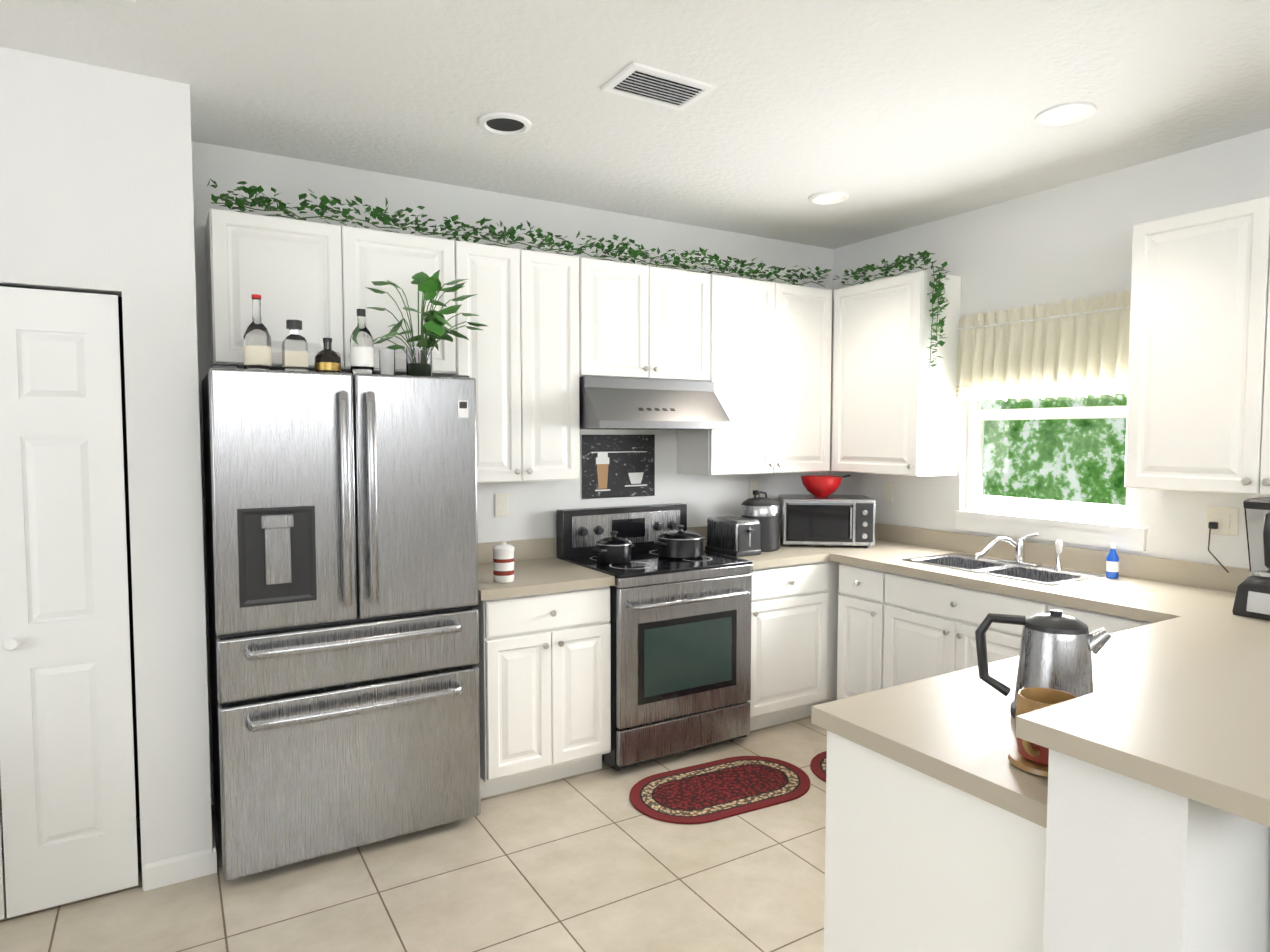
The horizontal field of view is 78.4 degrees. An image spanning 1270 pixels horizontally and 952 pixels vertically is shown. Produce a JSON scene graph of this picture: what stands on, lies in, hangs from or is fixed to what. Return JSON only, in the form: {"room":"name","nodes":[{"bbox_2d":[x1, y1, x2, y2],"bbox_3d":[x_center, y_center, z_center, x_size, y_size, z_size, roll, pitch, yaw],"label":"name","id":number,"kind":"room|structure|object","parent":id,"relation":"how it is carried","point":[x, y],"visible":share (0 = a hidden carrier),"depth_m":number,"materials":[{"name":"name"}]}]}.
{"room":"kitchen","nodes":[
{"label":"kitchen","id":0,"kind":"room"},
{"bbox_2d":[0,47,172,889],"bbox_3d":[-3.314,0.084,1.929,3.660,2.700,0.620,-2,4,-31],"label":"wall","id":1,"kind":"structure","parent":0,"point":[75,199],"depth_m":2.51,"materials":[{"name":"white paint"}]},
{"bbox_2d":[0,286,138,919],"bbox_3d":[-1.982,0.409,2.399,0.706,1.976,0.079,-2,4,-31],"label":"door","id":2,"kind":"structure","parent":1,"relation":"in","point":[68,832],"depth_m":2.50,"materials":[{"name":"white paint"}]},
{"bbox_2d":[143,810,216,890],"bbox_3d":[-3.242,1.387,2.006,3.792,0.090,0.582,-2,4,-31],"label":"baseboard","id":3,"kind":"structure","parent":1,"relation":"attached to","point":[176,869],"depth_m":2.68,"materials":[{"name":"white paint"}]},
{"bbox_2d":[147,76,211,856],"bbox_3d":[-1.682,0.033,2.880,0.120,2.700,0.570,-2,4,-31],"label":"wall","id":4,"kind":"structure","parent":0,"point":[169,113],"depth_m":2.63,"materials":[{"name":"white paint"}]},
{"bbox_2d":[0,716,826,951],"bbox_3d":[-0.037,1.576,0.243,7.460,0.100,7.220,-2,4,-31],"label":"floor","id":5,"kind":"structure","parent":0,"point":[593,861],"depth_m":2.63,"materials":[{"name":"tile"}]},
{"bbox_2d":[202,365,480,880],"bbox_3d":[-1.155,0.492,3.067,0.900,1.763,0.776,-2,4,-31],"label":"refrigerator","id":6,"kind":"object","parent":5,"relation":"on","point":[342,540],"visible":1,"depth_m":2.76,"materials":[{"name":"grey metal"}]},
{"bbox_2d":[244,294,271,369],"bbox_3d":[-1.303,-0.493,2.688,0.087,0.263,0.087,-2,4,-31],"label":"bottle","id":7,"kind":"object","parent":6,"relation":"on","point":[257,347],"visible":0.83,"depth_m":2.66,"materials":[{"name":"clear glass"}]},
{"bbox_2d":[282,320,307,370],"bbox_3d":[-1.206,-0.458,2.760,0.076,0.186,0.076,-2,4,-31],"label":"bottle","id":8,"kind":"object","parent":6,"relation":"on","point":[294,350],"visible":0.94,"depth_m":2.73,"materials":[{"name":"clear glass"}]},
{"bbox_2d":[315,338,340,372],"bbox_3d":[-1.111,-0.433,2.819,0.091,0.131,0.091,-2,4,-31],"label":"bottle","id":9,"kind":"object","parent":6,"relation":"on","point":[327,358],"visible":0.92,"depth_m":2.79,"materials":[{"name":"black glass"}]},
{"bbox_2d":[350,309,373,374],"bbox_3d":[-1.003,-0.491,2.858,0.083,0.241,0.083,-2,4,-31],"label":"bottle","id":10,"kind":"object","parent":6,"relation":"on","point":[361,351],"visible":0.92,"depth_m":2.83,"materials":[{"name":"clear glass"}]},
{"bbox_2d":[379,349,394,374],"bbox_3d":[-0.931,-0.424,2.928,0.060,0.100,0.060,-2,4,-31],"label":"drinking glass","id":11,"kind":"object","parent":6,"relation":"on","point":[386,361],"visible":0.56,"depth_m":2.90,"materials":[{"name":"clear glass"}]},
{"bbox_2d":[365,270,486,375],"bbox_3d":[-0.819,-0.603,3.063,0.475,0.442,0.346,-2,4,-31],"label":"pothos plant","id":12,"kind":"object","parent":6,"relation":"on","point":[419,358],"visible":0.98,"depth_m":3.03,"materials":[{"name":"green plant"}]},
{"bbox_2d":[472,586,610,798],"bbox_3d":[-0.514,0.911,3.598,0.588,0.869,0.620,-2,4,-31],"label":"base cabinet","id":13,"kind":"object","parent":5,"relation":"on","point":[543,665],"depth_m":3.32,"materials":[{"name":"white wood"}]},
{"bbox_2d":[478,558,614,601],"bbox_3d":[-0.519,0.457,3.557,0.617,0.040,0.642,-2,4,-31],"label":"countertop","id":14,"kind":"structure","parent":13,"relation":"on","point":[531,575],"depth_m":3.39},
{"bbox_2d":[493,541,514,582],"bbox_3d":[-0.560,0.363,3.322,0.092,0.172,0.092,-2,4,-31],"label":"canister","id":15,"kind":"object","parent":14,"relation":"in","point":[503,561],"visible":0.98,"depth_m":3.29,"materials":[{"name":"white ceramic"}]},
{"bbox_2d":[556,503,752,770],"bbox_3d":[0.103,0.753,3.882,0.756,1.155,0.700,-2,4,-31],"label":"range","id":16,"kind":"object","parent":5,"relation":"on","point":[680,656],"visible":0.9,"depth_m":3.65,"materials":[{"name":"silver metal"}]},
{"bbox_2d":[592,531,634,563],"bbox_3d":[-0.102,0.341,3.783,0.246,0.149,0.178,-2,4,-31],"label":"pot","id":17,"kind":"object","parent":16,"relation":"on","point":[613,549],"visible":1,"depth_m":3.71,"materials":[{"name":"black metal"}]},
{"bbox_2d":[654,525,705,559],"bbox_3d":[0.230,0.327,3.948,0.316,0.159,0.238,-2,4,-31],"label":"pot","id":18,"kind":"object","parent":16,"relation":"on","point":[680,543],"visible":1,"depth_m":3.86,"materials":[{"name":"black metal"}]},
{"bbox_2d":[630,756,809,823],"bbox_3d":[0.377,1.353,3.390,0.840,0.008,0.470,-2,3,-27],"label":"area rug","id":19,"kind":"object","parent":5,"relation":"on","point":[712,791],"visible":0.96,"depth_m":3.35,"materials":[{"name":"red fabric"}]},
{"bbox_2d":[748,562,831,730],"bbox_3d":[0.636,0.874,4.290,0.558,0.869,0.620,-2,4,-31],"label":"base cabinet","id":20,"kind":"object","parent":5,"relation":"on","point":[791,606],"depth_m":4.04,"materials":[{"name":"white wood"}]},
{"bbox_2d":[703,540,907,569],"bbox_3d":[0.907,0.412,4.414,1.179,0.040,0.642,-2,4,-31],"label":"countertop","id":21,"kind":"structure","parent":20,"relation":"on","point":[793,555],"depth_m":4.10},
{"bbox_2d":[705,515,760,556],"bbox_3d":[0.522,0.314,4.111,0.166,0.186,0.296,-2,4,-31],"label":"toaster","id":22,"kind":"object","parent":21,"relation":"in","point":[734,536],"visible":1,"depth_m":4.02,"materials":[{"name":"silver metal"}]},
{"bbox_2d":[741,491,779,551],"bbox_3d":[0.683,0.241,4.239,0.212,0.318,0.212,-2,4,-31],"label":"rice cooker","id":23,"kind":"object","parent":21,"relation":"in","point":[765,511],"visible":0.83,"depth_m":4.15,"materials":[{"name":"metal"}]},
{"bbox_2d":[779,494,874,547],"bbox_3d":[1.085,0.254,4.440,0.500,0.270,0.381,0,3,7],"label":"toaster oven","id":24,"kind":"object","parent":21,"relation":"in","point":[831,520],"visible":1,"depth_m":4.29,"materials":[{"name":"silver metal"}]},
{"bbox_2d":[800,475,850,496],"bbox_3d":[1.085,0.055,4.448,0.290,0.124,0.236,-2,4,-31],"label":"bowl","id":25,"kind":"object","parent":24,"relation":"on","point":[820,486],"visible":1,"depth_m":4.36,"materials":[{"name":"red"}]},
{"bbox_2d":[810,751,826,781],"bbox_3d":[1.138,1.352,3.404,0.470,0.008,0.840,-2,4,-31],"label":"area rug","id":26,"kind":"object","parent":5,"relation":"on","point":[818,764],"visible":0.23,"depth_m":3.60,"materials":[{"name":"red fabric"}]},
{"bbox_2d":[832,562,840,700],"bbox_3d":[1.132,0.858,4.600,0.612,0.869,0.598,-2,4,-31],"label":"strip","id":27,"kind":"object","parent":5,"relation":"on","point":[835,565],"depth_m":4.22,"materials":[{"name":"white wood"}]},
{"bbox_2d":[837,562,945,699],"bbox_3d":[1.409,0.882,4.148,0.620,0.869,0.302,-2,4,-31],"label":"base cabinet","id":28,"kind":"object","parent":5,"relation":"on","point":[859,652],"depth_m":3.96,"materials":[{"name":"white wood"}]},
{"bbox_2d":[830,546,1235,621],"bbox_3d":[1.732,0.457,3.565,0.642,0.040,1.666,-2,4,-31],"label":"countertop","id":29,"kind":"structure","parent":28,"relation":"on","point":[1140,599],"depth_m":3.19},
{"bbox_2d":[902,553,1105,585],"bbox_3d":[1.707,0.511,3.667,0.418,0.169,0.766,-2,4,-31],"label":"sink","id":30,"kind":"object","parent":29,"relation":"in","point":[1047,575],"visible":0.38,"depth_m":3.67,"materials":[{"name":"silver metal"}]},
{"bbox_2d":[974,533,1062,569],"bbox_3d":[1.797,0.349,3.651,0.243,0.156,0.311,-2,4,-31],"label":"faucet","id":31,"kind":"object","parent":29,"relation":"on","point":[1019,546],"visible":1,"depth_m":3.72,"materials":[{"name":"silver metal"}]},
{"bbox_2d":[1106,543,1118,578],"bbox_3d":[2.081,0.369,3.394,0.049,0.152,0.048,-2,4,-31],"label":"soap bottle","id":32,"kind":"object","parent":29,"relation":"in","point":[1112,564],"visible":1,"depth_m":3.38,"materials":[{"name":"blue plastic"}]},
{"bbox_2d":[824,732,1045,951],"bbox_3d":[0.828,1.011,1.730,0.573,0.869,0.548,-2,4,-31],"label":"base cabinet","id":33,"kind":"object","parent":5,"relation":"on","point":[936,817],"depth_m":1.58,"materials":[{"name":"white"}]},
{"bbox_2d":[811,604,1269,831],"bbox_3d":[1.569,0.532,2.164,2.368,0.040,0.571,-2,4,-31],"label":"countertop","id":34,"kind":"structure","parent":33,"relation":"on","point":[954,729],"depth_m":1.77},
{"bbox_2d":[1008,687,1076,776],"bbox_3d":[0.766,0.481,1.463,0.160,0.134,0.132,-2,4,-31],"label":"mug","id":35,"kind":"object","parent":34,"relation":"on","point":[1028,756],"visible":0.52,"depth_m":1.46,"materials":[{"name":"ceramic"}]},
{"bbox_2d":[975,610,1111,718],"bbox_3d":[0.899,0.413,1.716,0.186,0.244,0.219,-2,4,-31],"label":"kettle","id":36,"kind":"object","parent":34,"relation":"on","point":[1057,647],"visible":0.83,"depth_m":1.66,"materials":[{"name":"silver metal"}]},
{"bbox_2d":[1232,497,1269,620],"bbox_3d":[2.177,0.282,2.652,0.236,0.405,0.181,-2,4,-31],"label":"blender","id":37,"kind":"object","parent":34,"relation":"on","point":[1252,598],"visible":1,"depth_m":2.66,"materials":[{"name":"black plastic"}]},
{"bbox_2d":[882,586,1041,688],"bbox_3d":[1.701,0.982,3.667,0.620,0.720,0.824,-2,4,-31],"label":"base cabinet","id":38,"kind":"object","parent":5,"relation":"on","point":[900,621],"depth_m":3.56,"materials":[{"name":"white wood"}]},
{"bbox_2d":[1042,602,1155,633],"bbox_3d":[2.042,0.938,3.097,0.620,0.869,0.490,-2,4,-31],"label":"base cabinet","id":39,"kind":"object","parent":5,"relation":"on","point":[1094,622],"depth_m":2.95,"materials":[{"name":"white wood"}]},
{"bbox_2d":[1043,749,1269,951],"bbox_3d":[1.763,0.924,1.845,2.390,1.030,0.206,-2,4,-31],"label":"wall","id":40,"kind":"structure","parent":5,"relation":"on","point":[1133,865],"depth_m":1.20,"materials":[{"name":"white paint"}]},
{"bbox_2d":[1015,638,1269,826],"bbox_3d":[1.788,0.394,1.734,2.427,0.035,0.440,-2,4,-31],"label":"countertop","id":41,"kind":"structure","parent":40,"relation":"on","point":[1198,730],"depth_m":1.25,"materials":[{"name":"laminate"}]},
{"bbox_2d":[191,141,832,804],"bbox_3d":[-0.290,-0.034,4.135,3.800,2.700,0.150,-2,4,-31],"label":"wall","id":42,"kind":"structure","parent":0,"point":[535,507],"depth_m":3.86,"materials":[{"name":"white paint"}]},
{"bbox_2d":[206,208,461,376],"bbox_3d":[-1.247,-0.723,3.245,0.922,0.570,0.320,-2,4,-31],"label":"upper cabinet","id":43,"kind":"object","parent":42,"relation":"attached to","point":[316,274],"depth_m":3.07,"materials":[{"name":"white wood"}]},
{"bbox_2d":[207,178,949,369],"bbox_3d":[-0.019,-0.836,3.511,3.319,0.649,0.902,-2,4,-31],"label":"ivy garland","id":44,"kind":"object","parent":43,"relation":"on","point":[377,211],"visible":1,"depth_m":3.66,"materials":[{"name":"green plant"}]},
{"bbox_2d":[494,493,507,516],"bbox_3d":[-0.656,0.142,3.830,0.070,0.114,0.006,-2,4,-31],"label":"electrical outlet","id":45,"kind":"object","parent":42,"relation":"attached to","point":[501,504],"visible":1,"depth_m":3.83,"materials":[{"name":"white plastic"}]},
{"bbox_2d":[458,241,585,482],"bbox_3d":[-0.595,-0.504,3.650,0.595,1.050,0.320,-2,4,-31],"label":"upper cabinet","id":46,"kind":"object","parent":42,"relation":"attached to","point":[527,364],"depth_m":3.52,"materials":[{"name":"white wood"}]},
{"bbox_2d":[478,526,706,561],"bbox_3d":[0.154,0.347,4.321,2.562,0.100,0.019,-2,4,-31],"label":"backsplash","id":47,"kind":"structure","parent":42,"relation":"attached to","point":[541,547],"depth_m":3.90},
{"bbox_2d":[582,435,654,498],"bbox_3d":[-0.084,-0.053,4.164,0.445,0.335,0.007,-2,4,-31],"label":"chalkboard sign","id":48,"kind":"object","parent":42,"relation":"attached to","point":[614,466],"visible":1,"depth_m":4.16,"materials":[{"name":"black"}]},
{"bbox_2d":[586,258,713,381],"bbox_3d":[-0.012,-0.767,3.987,0.759,0.560,0.320,-2,4,-31],"label":"upper cabinet","id":49,"kind":"object","parent":42,"relation":"attached to","point":[643,321],"depth_m":3.85,"materials":[{"name":"white wood"}]},
{"bbox_2d":[579,376,730,429],"bbox_3d":[0.034,-0.359,3.934,0.752,0.246,0.491,-2,4,-31],"label":"range hood","id":50,"kind":"object","parent":42,"relation":"attached to","point":[611,403],"visible":0.96,"depth_m":3.76,"materials":[{"name":"silver metal"}]},
{"bbox_2d":[749,479,759,497],"bbox_3d":[0.690,0.073,4.610,0.077,0.105,0.053,-2,4,-31],"label":"electrical outlet","id":51,"kind":"object","parent":42,"relation":"attached to","point":[753,487],"visible":0.79,"depth_m":4.58,"materials":[{"name":"white plastic"}]},
{"bbox_2d":[677,274,831,475],"bbox_3d":[0.686,-0.545,4.419,0.863,1.050,0.320,-2,4,-31],"label":"upper cabinet","id":52,"kind":"object","parent":42,"relation":"attached to","point":[757,353],"depth_m":4.27,"materials":[{"name":"white wood"}]},
{"bbox_2d":[0,0,1269,248],"bbox_3d":[-0.037,-1.220,0.093,7.460,0.100,7.220,-2,4,-31],"label":"ceiling","id":53,"kind":"structure","parent":0,"point":[890,116],"depth_m":2.63,"materials":[{"name":"white paint"}]},
{"bbox_2d":[479,112,531,134],"bbox_3d":[-0.486,-1.314,2.915,0.196,0.013,0.196,-2,4,-31],"label":"recessed light","id":54,"kind":"object","parent":53,"relation":"in","point":[502,123],"visible":1,"depth_m":2.91,"materials":[{"name":"white paint"}]},
{"bbox_2d":[600,62,717,110],"bbox_3d":[0.081,-1.298,2.614,0.330,0.012,0.220,-2,4,-31],"label":"ceiling vent","id":55,"kind":"object","parent":53,"relation":"in","point":[649,84],"visible":1,"depth_m":2.60,"materials":[{"name":"white metal"}]},
{"bbox_2d":[808,191,848,204],"bbox_3d":[0.951,-1.362,3.824,0.196,0.013,0.196,-2,4,-31],"label":"recessed light","id":56,"kind":"object","parent":53,"relation":"in","point":[828,197],"visible":0.98,"depth_m":3.81,"materials":[{"name":"white paint"}]},
{"bbox_2d":[1035,102,1096,125],"bbox_3d":[1.562,-1.309,2.828,0.196,0.013,0.196,-2,4,-31],"label":"recessed light","id":57,"kind":"object","parent":53,"relation":"in","point":[1066,114],"visible":1,"depth_m":2.82,"materials":[{"name":"white paint"}]},
{"bbox_2d":[830,128,1269,568],"bbox_3d":[3.134,0.081,1.985,0.150,2.700,7.070,-2,4,-31],"label":"wall","id":58,"kind":"structure","parent":0,"point":[1071,241],"depth_m":3.63,"materials":[{"name":"white paint"}]},
{"bbox_2d":[883,482,892,501],"bbox_3d":[1.485,0.093,4.574,0.006,0.114,0.070,-2,4,-31],"label":"electrical outlet","id":59,"kind":"object","parent":58,"relation":"attached to","point":[888,491],"visible":1,"depth_m":4.57,"materials":[{"name":"white plastic"}]},
{"bbox_2d":[830,271,960,475],"bbox_3d":[1.432,-0.540,4.325,0.320,1.050,0.606,-2,4,-31],"label":"upper cabinet","id":60,"kind":"object","parent":58,"relation":"attached to","point":[891,414],"depth_m":4.13,"materials":[{"name":"white wood"}]},
{"bbox_2d":[955,393,1147,551],"bbox_3d":[2.007,-0.240,3.767,0.130,1.090,0.940,-2,4,-31],"label":"window","id":61,"kind":"structure","parent":58,"relation":"in","point":[1097,524],"depth_m":3.78,"materials":[{"name":"white paint"}]},
{"bbox_2d":[956,289,1130,402],"bbox_3d":[1.946,-0.596,3.688,0.072,0.461,0.992,-2,4,-31],"label":"valance curtain","id":62,"kind":"object","parent":61,"relation":"attached to","point":[1067,347],"visible":0.83,"depth_m":3.68,"materials":[{"name":"fabric"}]},
{"bbox_2d":[875,522,1252,593],"bbox_3d":[1.986,0.377,3.742,0.019,0.100,2.855,-2,4,-31],"label":"backsplash","id":63,"kind":"structure","parent":58,"relation":"attached to","point":[1214,577],"depth_m":3.59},
{"bbox_2d":[1124,196,1269,495],"bbox_3d":[2.343,-0.459,2.812,0.320,1.050,0.910,-2,4,-31],"label":"upper cabinet","id":64,"kind":"object","parent":58,"relation":"attached to","point":[1198,407],"depth_m":2.90,"materials":[{"name":"white wood"}]},
{"bbox_2d":[1205,506,1238,572],"bbox_3d":[2.338,0.253,3.122,0.048,0.259,0.114,-2,4,-31],"label":"electrical outlet","id":65,"kind":"object","parent":58,"relation":"attached to","point":[1219,520],"visible":1,"depth_m":3.12,"materials":[{"name":"white plastic"}]},
{"label":"outside","id":66,"kind":"structure","parent":0,"visible":0},
{"bbox_2d":[981,393,1126,505],"bbox_3d":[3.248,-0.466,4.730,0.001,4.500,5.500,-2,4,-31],"label":"foliage","id":67,"kind":"structure","parent":66,"point":[1034,455],"depth_m":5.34,"materials":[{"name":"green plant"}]}
]}

